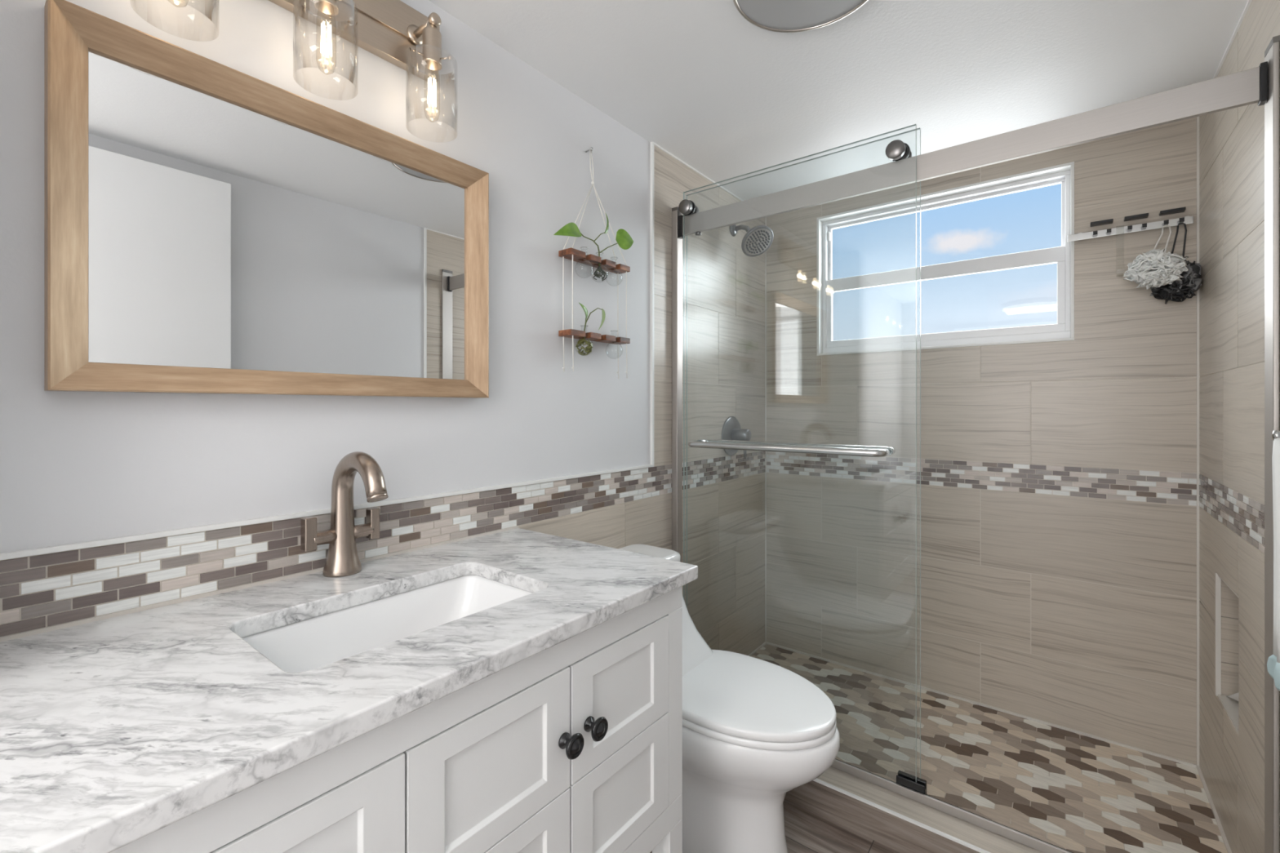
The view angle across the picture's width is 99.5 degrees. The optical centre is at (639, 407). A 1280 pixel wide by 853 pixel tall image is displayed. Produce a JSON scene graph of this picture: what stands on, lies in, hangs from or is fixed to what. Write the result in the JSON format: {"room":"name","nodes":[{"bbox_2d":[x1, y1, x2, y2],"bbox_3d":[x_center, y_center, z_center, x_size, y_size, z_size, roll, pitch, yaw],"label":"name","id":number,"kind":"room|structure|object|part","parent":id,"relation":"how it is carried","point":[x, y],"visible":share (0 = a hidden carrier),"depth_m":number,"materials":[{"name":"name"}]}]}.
{"room":"bathroom","nodes":[
{"label":"bathroom","id":0,"kind":"room"},
{"bbox_2d":[0,0,765,655],"bbox_3d":[-0.772,0.151,0.987,0.106,2.208,4.603,0,0,38],"label":"wall","id":1,"kind":"structure","parent":0,"point":[76,466],"depth_m":1.29,"materials":[{"name":"white paint"}]},
{"bbox_2d":[0,525,519,642],"bbox_3d":[-0.630,0.322,1.083,0.012,0.008,0.970,0,0,38],"label":"trim","id":2,"kind":"structure","parent":1,"relation":"attached to","point":[41,630],"depth_m":0.93,"materials":[{"name":"grey tile"}]},
{"bbox_2d":[44,0,488,398],"bbox_3d":[-0.621,-0.304,1.068,0.044,0.559,0.743,0,0,38],"label":"mirror","id":3,"kind":"object","parent":1,"relation":"attached to","point":[211,226],"visible":1,"depth_m":0.96,"materials":[{"name":"beige wood"}]},
{"bbox_3d":[-0.837,-0.304,0.793,0.044,0.559,0.044,0,0,38],"label":"frame","id":4,"kind":"part","parent":3,"relation":"part of","materials":[{"name":"beige wood"}]},
{"bbox_3d":[-0.621,-0.047,1.068,0.044,0.044,0.743,0,0,38],"label":"frame","id":5,"kind":"part","parent":3,"relation":"part of","materials":[{"name":"beige wood"}]},
{"bbox_3d":[-0.621,-0.562,1.068,0.044,0.044,0.743,0,0,38],"label":"frame","id":6,"kind":"part","parent":3,"relation":"part of","materials":[{"name":"beige wood"}]},
{"bbox_3d":[-0.635,-0.304,1.079,0.009,0.479,0.663,0,0,38],"label":"glass","id":7,"kind":"part","parent":3,"relation":"part of","materials":[{"name":"white mirror"}]},
{"bbox_3d":[-0.406,-0.304,1.344,0.044,0.559,0.044,0,0,38],"label":"frame","id":8,"kind":"part","parent":3,"relation":"part of","materials":[{"name":"beige wood"}]},
{"bbox_2d":[131,0,457,142],"bbox_3d":[-0.601,-0.744,1.010,0.146,0.292,0.558,0,0,38],"label":"vanity light","id":9,"kind":"object","parent":1,"relation":"attached to","point":[393,31],"visible":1,"depth_m":1.15,"materials":[{"name":"beige metal"}]},
{"bbox_3d":[-0.713,-0.674,0.833,0.104,0.152,0.104,0,0,38],"label":"lamp shade","id":10,"kind":"part","parent":9,"relation":"part of","materials":[{"name":"clear glass"}]},
{"bbox_3d":[-0.580,-0.674,1.003,0.104,0.152,0.104,0,0,38],"label":"lamp shade","id":11,"kind":"part","parent":9,"relation":"part of","materials":[{"name":"clear glass"}]},
{"bbox_2d":[313,0,338,16],"bbox_3d":[-0.580,-0.784,1.003,0.041,0.088,0.041,0,0,38],"label":"socket","id":12,"kind":"object","parent":9,"relation":"attached to","point":[329,7],"depth_m":1.01,"materials":[{"name":"silver metal"}]},
{"bbox_3d":[-0.580,-0.681,1.003,0.032,0.125,0.032,0,0,38],"label":"bulb","id":13,"kind":"part","parent":9,"relation":"part of","materials":[{"name":"clear glass"}]},
{"bbox_3d":[-0.469,-0.833,1.186,0.090,0.040,0.040,0,0,38],"label":"arm","id":14,"kind":"part","parent":9,"relation":"part of","materials":[{"name":"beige metal"}]},
{"bbox_3d":[-0.449,-0.674,1.170,0.104,0.152,0.104,0,0,38],"label":"lamp shade","id":15,"kind":"part","parent":9,"relation":"part of","materials":[{"name":"clear glass"}]},
{"bbox_3d":[-0.449,-0.681,1.170,0.032,0.125,0.032,0,0,38],"label":"bulb","id":16,"kind":"part","parent":9,"relation":"part of","materials":[{"name":"clear glass"}]},
{"bbox_2d":[422,21,442,71],"bbox_3d":[-0.449,-0.784,1.170,0.041,0.088,0.041,0,0,38],"label":"socket","id":17,"kind":"object","parent":9,"relation":"attached to","point":[432,58],"depth_m":1.16,"materials":[{"name":"silver metal"}]},
{"bbox_2d":[0,464,652,559],"bbox_3d":[-0.445,0.207,1.322,0.010,0.008,1.575,0,0,38],"label":"trim","id":18,"kind":"structure","parent":1,"relation":"attached to","point":[32,552],"depth_m":0.98,"materials":[{"name":"white"}]},
{"bbox_2d":[558,146,630,378],"bbox_3d":[-0.139,-0.449,1.669,0.064,0.707,0.267,0,0,38],"label":"hanger","id":19,"kind":"object","parent":1,"relation":"attached to","point":[574,255],"visible":1,"depth_m":1.64,"materials":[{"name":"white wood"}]},
{"bbox_3d":[-0.184,-0.397,1.619,0.006,0.584,0.120,0,0,44],"label":"cord","id":20,"kind":"part","parent":19,"relation":"part of","materials":[{"name":"white fabric"}]},
{"bbox_3d":[-0.170,-0.397,1.609,0.006,0.584,0.121,0,0,24],"label":"cord","id":21,"kind":"part","parent":19,"relation":"part of","materials":[{"name":"white fabric"}]},
{"bbox_3d":[-0.147,-0.740,1.665,0.019,0.111,0.013,0,0,38],"label":"cord","id":22,"kind":"part","parent":19,"relation":"part of","materials":[{"name":"white fabric"}]},
{"bbox_2d":[558,328,630,344],"bbox_3d":[-0.134,-0.216,1.665,0.052,0.017,0.267,0,0,38],"label":"shelf","id":23,"kind":"object","parent":19,"relation":"attached to","point":[570,333],"depth_m":1.63,"materials":[{"name":"brown wood"}]},
{"bbox_2d":[558,247,630,274],"bbox_3d":[-0.134,-0.449,1.665,0.052,0.017,0.267,0,0,38],"label":"shelf","id":24,"kind":"object","parent":19,"relation":"attached to","point":[577,255],"depth_m":1.63,"materials":[{"name":"brown wood"}]},
{"bbox_3d":[-0.107,-0.392,1.717,0.006,0.594,0.135,0,0,33],"label":"cord","id":25,"kind":"part","parent":19,"relation":"part of","materials":[{"name":"white fabric"}]},
{"bbox_3d":[-0.094,-0.392,1.707,0.138,0.594,0.006,0,0,-40],"label":"cord","id":26,"kind":"part","parent":19,"relation":"part of","materials":[{"name":"white fabric"}]},
{"bbox_3d":[-0.124,-0.430,1.664,0.055,0.090,0.055,0,0,38],"label":"vase","id":27,"kind":"object","parent":19,"relation":"hanging from","visible":0},
{"bbox_2d":[553,212,633,280],"bbox_3d":[-0.139,-0.495,1.634,0.059,0.210,0.342,0,0,38],"label":"pothos cutting","id":28,"kind":"object","parent":27,"relation":"in","point":[624,239],"visible":1,"depth_m":1.66,"materials":[{"name":"green plant"}]},
{"bbox_3d":[-0.130,-0.477,1.642,0.022,0.121,0.167,0,0,38],"label":"stem","id":29,"kind":"part","parent":28,"relation":"part of","materials":[{"name":"green plant"}]},
{"bbox_3d":[-0.166,-0.199,1.610,0.055,0.090,0.055,0,0,38],"label":"vase","id":30,"kind":"object","parent":19,"relation":"hanging from","visible":0},
{"bbox_2d":[575,302,605,355],"bbox_3d":[-0.154,-0.230,1.622,0.053,0.150,0.115,0,0,38],"label":"pothos cutting","id":31,"kind":"object","parent":30,"relation":"in","point":[580,342],"visible":1,"depth_m":1.61,"materials":[{"name":"green plant"}]},
{"bbox_3d":[-0.142,-0.249,1.628,0.015,0.105,0.068,0,0,43],"label":"stem","id":32,"kind":"part","parent":31,"relation":"part of","materials":[{"name":"green plant"}]},
{"bbox_2d":[650,142,653,466],"bbox_3d":[0.044,-0.370,1.946,0.010,1.165,0.010,0,0,38],"label":"trim","id":33,"kind":"structure","parent":1,"relation":"attached to","point":[651,143],"depth_m":1.94,"materials":[{"name":"white"}]},
{"bbox_2d":[671,206,682,562],"bbox_3d":[0.140,0.171,2.046,0.025,1.846,0.036,0,0,38],"label":"channel","id":34,"kind":"object","parent":1,"relation":"attached to","point":[677,242],"visible":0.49,"depth_m":2.03,"materials":[{"name":"metal"}]},
{"bbox_2d":[678,61,1267,239],"bbox_3d":[0.728,-0.675,1.583,1.469,0.086,0.022,0,0,38],"label":"shower rail","id":35,"kind":"object","parent":34,"relation":"attached to","point":[1249,86],"visible":0.89,"depth_m":1.39,"materials":[{"name":"metal"}]},
{"bbox_2d":[678,124,916,782],"bbox_3d":[0.451,0.144,1.750,0.792,1.883,0.077,0,0,38],"label":"sliding shower door","id":36,"kind":"structure","parent":35,"relation":"hanging from","point":[895,150],"depth_m":1.74,"materials":[{"name":"clear glass"}]},
{"bbox_2d":[684,127,920,777],"bbox_3d":[0.498,0.144,1.812,0.804,1.883,0.077,0,0,38],"label":"sliding shower door","id":37,"kind":"structure","parent":35,"relation":"hanging from","point":[908,154],"depth_m":1.79,"materials":[{"name":"clear glass"}]},
{"bbox_2d":[653,142,743,201],"bbox_3d":[0.336,-0.950,2.316,0.007,0.006,0.932,0,0,38],"label":"trim","id":38,"kind":"structure","parent":1,"relation":"attached to","point":[655,144],"depth_m":2.16,"materials":[{"name":"white"}]},
{"bbox_2d":[721,416,751,458],"bbox_3d":[0.440,0.130,2.379,0.087,0.186,0.176,0,0,38],"label":"shower valve","id":39,"kind":"object","parent":1,"relation":"attached to","point":[731,429],"visible":0.81,"depth_m":2.36,"materials":[{"name":"silver metal"}]},
{"bbox_3d":[0.411,0.125,2.402,0.013,0.176,0.176,0,0,38],"label":"plate","id":40,"kind":"part","parent":39,"relation":"part of","materials":[{"name":"silver metal"}]},
{"bbox_3d":[0.445,0.120,2.376,0.075,0.056,0.056,0,0,38],"label":"handle","id":41,"kind":"part","parent":39,"relation":"part of","materials":[{"name":"silver metal"}]},
{"bbox_3d":[0.457,0.183,2.366,0.015,0.080,0.015,0,0,-7],"label":"lever","id":42,"kind":"part","parent":39,"relation":"part of","materials":[{"name":"silver metal"}]},
{"bbox_2d":[729,224,773,257],"bbox_3d":[0.472,-0.741,2.335,0.192,0.168,0.140,0,0,38],"label":"shower spray","id":43,"kind":"object","parent":1,"relation":"attached to","point":[757,240],"visible":1,"depth_m":2.31,"materials":[{"name":"silver metal"}]},
{"bbox_3d":[0.453,-0.776,2.381,0.023,0.062,0.106,0,0,-45],"label":"arm","id":44,"kind":"part","parent":43,"relation":"part of","materials":[{"name":"silver metal"}]},
{"bbox_2d":[748,641,766,656],"bbox_3d":[0.385,1.161,2.376,0.008,0.008,0.777,0,0,38],"label":"trim","id":45,"kind":"structure","parent":1,"relation":"attached to","point":[764,643],"depth_m":2.60,"materials":[{"name":"white"}]},
{"bbox_2d":[764,217,766,641],"bbox_3d":[0.622,0.106,2.682,0.006,2.118,0.006,0,0,38],"label":"trim","id":46,"kind":"structure","parent":1,"relation":"attached to","point":[765,217],"depth_m":2.68,"materials":[{"name":"white"}]},
{"bbox_2d":[428,0,1248,200],"bbox_3d":[-0.162,-0.993,0.459,1.760,0.080,4.763,0,0,38],"label":"ceiling","id":47,"kind":"structure","parent":0,"point":[727,95],"depth_m":1.50,"materials":[{"name":"white paint"}]},
{"bbox_2d":[733,0,867,32],"bbox_3d":[0.365,-0.939,1.173,0.332,0.028,0.332,0,0,38],"label":"recessed light","id":48,"kind":"object","parent":47,"relation":"in","point":[775,15],"visible":1,"depth_m":1.27,"materials":[{"name":"silver metal"}]},
{"bbox_2d":[649,644,1227,852],"bbox_3d":[-0.168,1.210,0.451,1.720,0.090,4.703,0,0,38],"label":"floor","id":49,"kind":"structure","parent":0,"point":[1074,793],"depth_m":1.73,"materials":[{"name":"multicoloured tile"}]},
{"bbox_2d":[110,586,682,852],"bbox_3d":[-0.392,0.774,0.905,0.568,0.842,0.912,0,0,38],"label":"vanity cabinet","id":50,"kind":"object","parent":49,"relation":"on","point":[575,745],"visible":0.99,"depth_m":0.77,"materials":[{"name":"white paint"}]},
{"bbox_3d":[-0.368,0.504,0.542,0.018,0.189,0.268,0,0,38],"label":"door","id":51,"kind":"part","parent":50,"relation":"part of","materials":[{"name":"white paint"}]},
{"bbox_2d":[0,528,697,852],"bbox_3d":[-0.402,0.338,0.910,0.570,0.028,0.966,0,0,38],"label":"countertop","id":52,"kind":"structure","parent":50,"relation":"on","point":[116,731],"depth_m":0.65,"materials":[{"name":"white stone"}]},
{"bbox_2d":[300,451,388,577],"bbox_3d":[-0.538,0.203,1.029,0.192,0.241,0.140,0,0,38],"label":"faucet","id":53,"kind":"object","parent":52,"relation":"on","point":[343,559],"visible":1,"depth_m":1.04,"materials":[{"name":"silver metal"}]},
{"bbox_3d":[-0.624,0.237,1.021,0.024,0.062,0.021,0,0,38],"label":"handle","id":54,"kind":"part","parent":53,"relation":"part of","materials":[{"name":"brown metal"}]},
{"bbox_3d":[-0.607,0.249,1.042,0.030,0.030,0.044,0,0,38],"label":"handle stem","id":55,"kind":"part","parent":53,"relation":"part of","materials":[{"name":"brown metal"}]},
{"bbox_3d":[-0.565,0.249,1.095,0.030,0.030,0.044,0,0,38],"label":"handle stem","id":56,"kind":"part","parent":53,"relation":"part of","materials":[{"name":"brown metal"}]},
{"bbox_3d":[-0.550,0.237,1.115,0.024,0.062,0.019,0,0,38],"label":"handle","id":57,"kind":"part","parent":53,"relation":"part of","materials":[{"name":"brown metal"}]},
{"bbox_2d":[241,575,533,672],"bbox_3d":[-0.389,0.418,0.901,0.300,0.130,0.470,0,0,38],"label":"sink","id":58,"kind":"object","parent":52,"relation":"in","point":[315,642],"visible":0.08,"depth_m":0.99,"materials":[{"name":"white ceramic"}]},
{"bbox_3d":[-0.200,0.504,0.755,0.018,0.189,0.269,0,0,38],"label":"door","id":59,"kind":"part","parent":50,"relation":"part of","materials":[{"name":"white paint"}]},
{"bbox_3d":[-0.200,0.693,0.755,0.018,0.186,0.269,0,0,38],"label":"door","id":60,"kind":"part","parent":50,"relation":"part of","materials":[{"name":"white paint"}]},
{"bbox_3d":[-0.106,0.518,0.835,0.032,0.037,0.037,0,0,38],"label":"knob","id":61,"kind":"part","parent":50,"relation":"part of","materials":[{"name":"black paint"}]},
{"bbox_3d":[-0.072,0.518,0.879,0.032,0.037,0.037,0,0,38],"label":"knob","id":62,"kind":"part","parent":50,"relation":"part of","materials":[{"name":"black paint"}]},
{"bbox_3d":[-0.033,0.504,0.969,0.018,0.189,0.266,0,0,38],"label":"door","id":63,"kind":"part","parent":50,"relation":"part of","materials":[{"name":"white paint"}]},
{"bbox_3d":[-0.033,0.693,0.969,0.018,0.186,0.266,0,0,38],"label":"door","id":64,"kind":"part","parent":50,"relation":"part of","materials":[{"name":"white paint"}]},
{"bbox_3d":[0.055,1.018,1.105,0.045,0.355,0.045,0,0,38],"label":"leg","id":65,"kind":"part","parent":50,"relation":"part of","materials":[{"name":"white paint"}]},
{"bbox_2d":[617,544,839,852],"bbox_3d":[0.179,0.828,1.511,0.737,0.735,0.386,0,0,38],"label":"toilet","id":66,"kind":"object","parent":49,"relation":"on","point":[755,731],"visible":0.48,"depth_m":1.35,"materials":[{"name":"white ceramic"}]},
{"bbox_3d":[-0.031,0.476,1.675,0.204,0.032,0.320,0,0,38],"label":"tank lid","id":67,"kind":"part","parent":66,"relation":"part of","materials":[{"name":"white ceramic"}]},
{"bbox_3d":[0.029,0.680,1.628,0.351,0.370,0.320,0,0,38],"label":"tank","id":68,"kind":"part","parent":66,"relation":"part of","materials":[{"name":"white ceramic"}]},
{"bbox_3d":[0.274,0.775,1.437,0.476,0.018,0.374,0,0,38],"label":"seat","id":69,"kind":"part","parent":66,"relation":"part of","materials":[{"name":"white plastic"}]},
{"bbox_3d":[0.274,0.754,1.437,0.476,0.021,0.374,0,0,38],"label":"lid","id":70,"kind":"part","parent":66,"relation":"part of","materials":[{"name":"white plastic"}]},
{"bbox_3d":[0.198,0.990,1.496,0.688,0.410,0.386,0,0,38],"label":"bowl","id":71,"kind":"part","parent":66,"relation":"part of","materials":[{"name":"white ceramic"}]},
{"bbox_2d":[784,766,1043,852],"bbox_3d":[0.684,1.145,1.540,1.508,0.101,0.120,0,0,38],"label":"curb","id":72,"kind":"object","parent":49,"relation":"on","point":[901,824],"visible":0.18,"depth_m":1.48,"materials":[{"name":"grey tile"}]},
{"bbox_2d":[830,758,1073,852],"bbox_3d":[0.718,1.071,1.571,1.470,0.045,0.040,0,0,38],"label":"track","id":73,"kind":"object","parent":72,"relation":"on","point":[905,785],"visible":0.74,"depth_m":1.48,"materials":[{"name":"metal"}]},
{"bbox_2d":[766,116,1196,764],"bbox_3d":[1.261,0.151,2.276,1.520,2.208,0.146,0,0,38],"label":"wall","id":74,"kind":"structure","parent":0,"point":[1059,478],"depth_m":2.04,"materials":[{"name":"beige tile"}]},
{"bbox_2d":[817,161,1074,355],"bbox_3d":[1.225,-0.564,2.278,0.936,0.642,0.109,0,0,38],"label":"window","id":75,"kind":"structure","parent":74,"relation":"in","point":[1063,174],"depth_m":2.22,"materials":[{"name":"white plastic"}]},
{"bbox_3d":[1.232,-0.439,2.286,0.886,0.323,0.023,0,0,38],"label":"sash","id":76,"kind":"part","parent":75,"relation":"part of","materials":[{"name":"white plastic"}]},
{"bbox_3d":[1.248,-0.715,2.306,0.884,0.290,0.020,0,0,38],"label":"sash","id":77,"kind":"part","parent":75,"relation":"part of","materials":[{"name":"white plastic"}]},
{"bbox_2d":[764,641,1199,768],"bbox_3d":[1.214,1.161,2.217,1.508,0.008,0.008,0,0,38],"label":"trim","id":78,"kind":"structure","parent":74,"relation":"attached to","point":[1164,757],"depth_m":2.08,"materials":[{"name":"white"}]},
{"bbox_2d":[1067,206,1193,241],"bbox_3d":[1.655,-0.621,1.841,0.317,0.058,0.054,0,0,38],"label":"hook rack","id":79,"kind":"object","parent":74,"relation":"attached to","point":[1188,220],"visible":1,"depth_m":1.82,"materials":[{"name":"silver metal"}]},
{"bbox_2d":[1123,225,1188,288],"bbox_3d":[1.651,-0.488,1.734,0.145,0.214,0.109,0,0,13],"label":"bath pouf","id":80,"kind":"object","parent":79,"relation":"hanging from","point":[1154,268],"visible":1,"depth_m":1.72,"materials":[{"name":"white"}]},
{"bbox_3d":[1.683,-0.534,1.747,0.095,0.122,0.032,0,0,-22],"label":"hanging cord","id":81,"kind":"part","parent":80,"relation":"part of","materials":[{"name":"white fabric"}]},
{"bbox_2d":[1150,222,1201,303],"bbox_3d":[1.725,-0.468,1.755,0.127,0.255,0.101,0,0,38],"label":"bath pouf","id":82,"kind":"object","parent":79,"relation":"hanging from","point":[1190,283],"visible":0.62,"depth_m":1.73,"materials":[{"name":"black"}]},
{"bbox_3d":[1.735,-0.522,1.751,0.046,0.148,0.013,0,0,38],"label":"hanging cord","id":83,"kind":"part","parent":82,"relation":"part of","materials":[{"name":"black fabric"}]},
{"bbox_2d":[1199,0,1279,852],"bbox_3d":[0.505,0.151,-0.013,0.128,2.208,4.603,0,0,38],"label":"wall","id":84,"kind":"structure","parent":0,"point":[1232,140],"depth_m":1.41,"materials":[{"name":"beige tile"}]},
{"bbox_2d":[1196,116,1199,765],"bbox_3d":[1.807,0.106,1.754,0.007,2.118,0.007,0,0,38],"label":"trim","id":85,"kind":"structure","parent":84,"relation":"attached to","point":[1197,117],"depth_m":1.75,"materials":[{"name":"white"}]},
{"bbox_2d":[1196,765,1231,852],"bbox_3d":[1.568,1.161,1.450,0.008,0.008,0.777,0,0,38],"label":"trim","id":86,"kind":"structure","parent":84,"relation":"attached to","point":[1206,791],"depth_m":1.55,"materials":[{"name":"white"}]},
{"bbox_2d":[1213,0,1252,78],"bbox_3d":[1.521,-0.950,1.388,0.007,0.006,0.932,0,0,38],"label":"trim","id":87,"kind":"structure","parent":84,"relation":"attached to","point":[1249,2],"depth_m":1.39,"materials":[{"name":"white"}]},
{"bbox_2d":[1226,692,1238,701],"bbox_3d":[1.611,0.768,1.439,0.046,0.094,0.192,0,0,38],"label":"tube","id":88,"kind":"object","parent":84,"relation":"in","point":[1235,696],"visible":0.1,"depth_m":1.46,"materials":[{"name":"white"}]},
{"bbox_2d":[1264,35,1279,852],"bbox_3d":[1.305,0.171,1.119,0.010,1.846,0.061,0,0,38],"label":"channel","id":89,"kind":"object","parent":84,"relation":"attached to","point":[1272,53],"visible":0.92,"depth_m":1.11,"materials":[{"name":"metal"}]},
{"bbox_2d":[1266,437,1279,690],"bbox_3d":[1.199,0.288,1.013,0.028,0.464,0.102,0,0,38],"label":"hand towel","id":90,"kind":"object","parent":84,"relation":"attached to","point":[1273,661],"visible":1,"depth_m":1.01,"materials":[{"name":"white fabric"}]},
{"bbox_2d":[1271,430,1279,440],"bbox_3d":[1.221,0.053,1.028,0.030,0.028,0.028,0,0,38],"label":"robe hook","id":91,"kind":"object","parent":84,"relation":"attached to","point":[1275,433],"visible":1,"depth_m":1.03,"materials":[{"name":"silver metal"}]}
]}

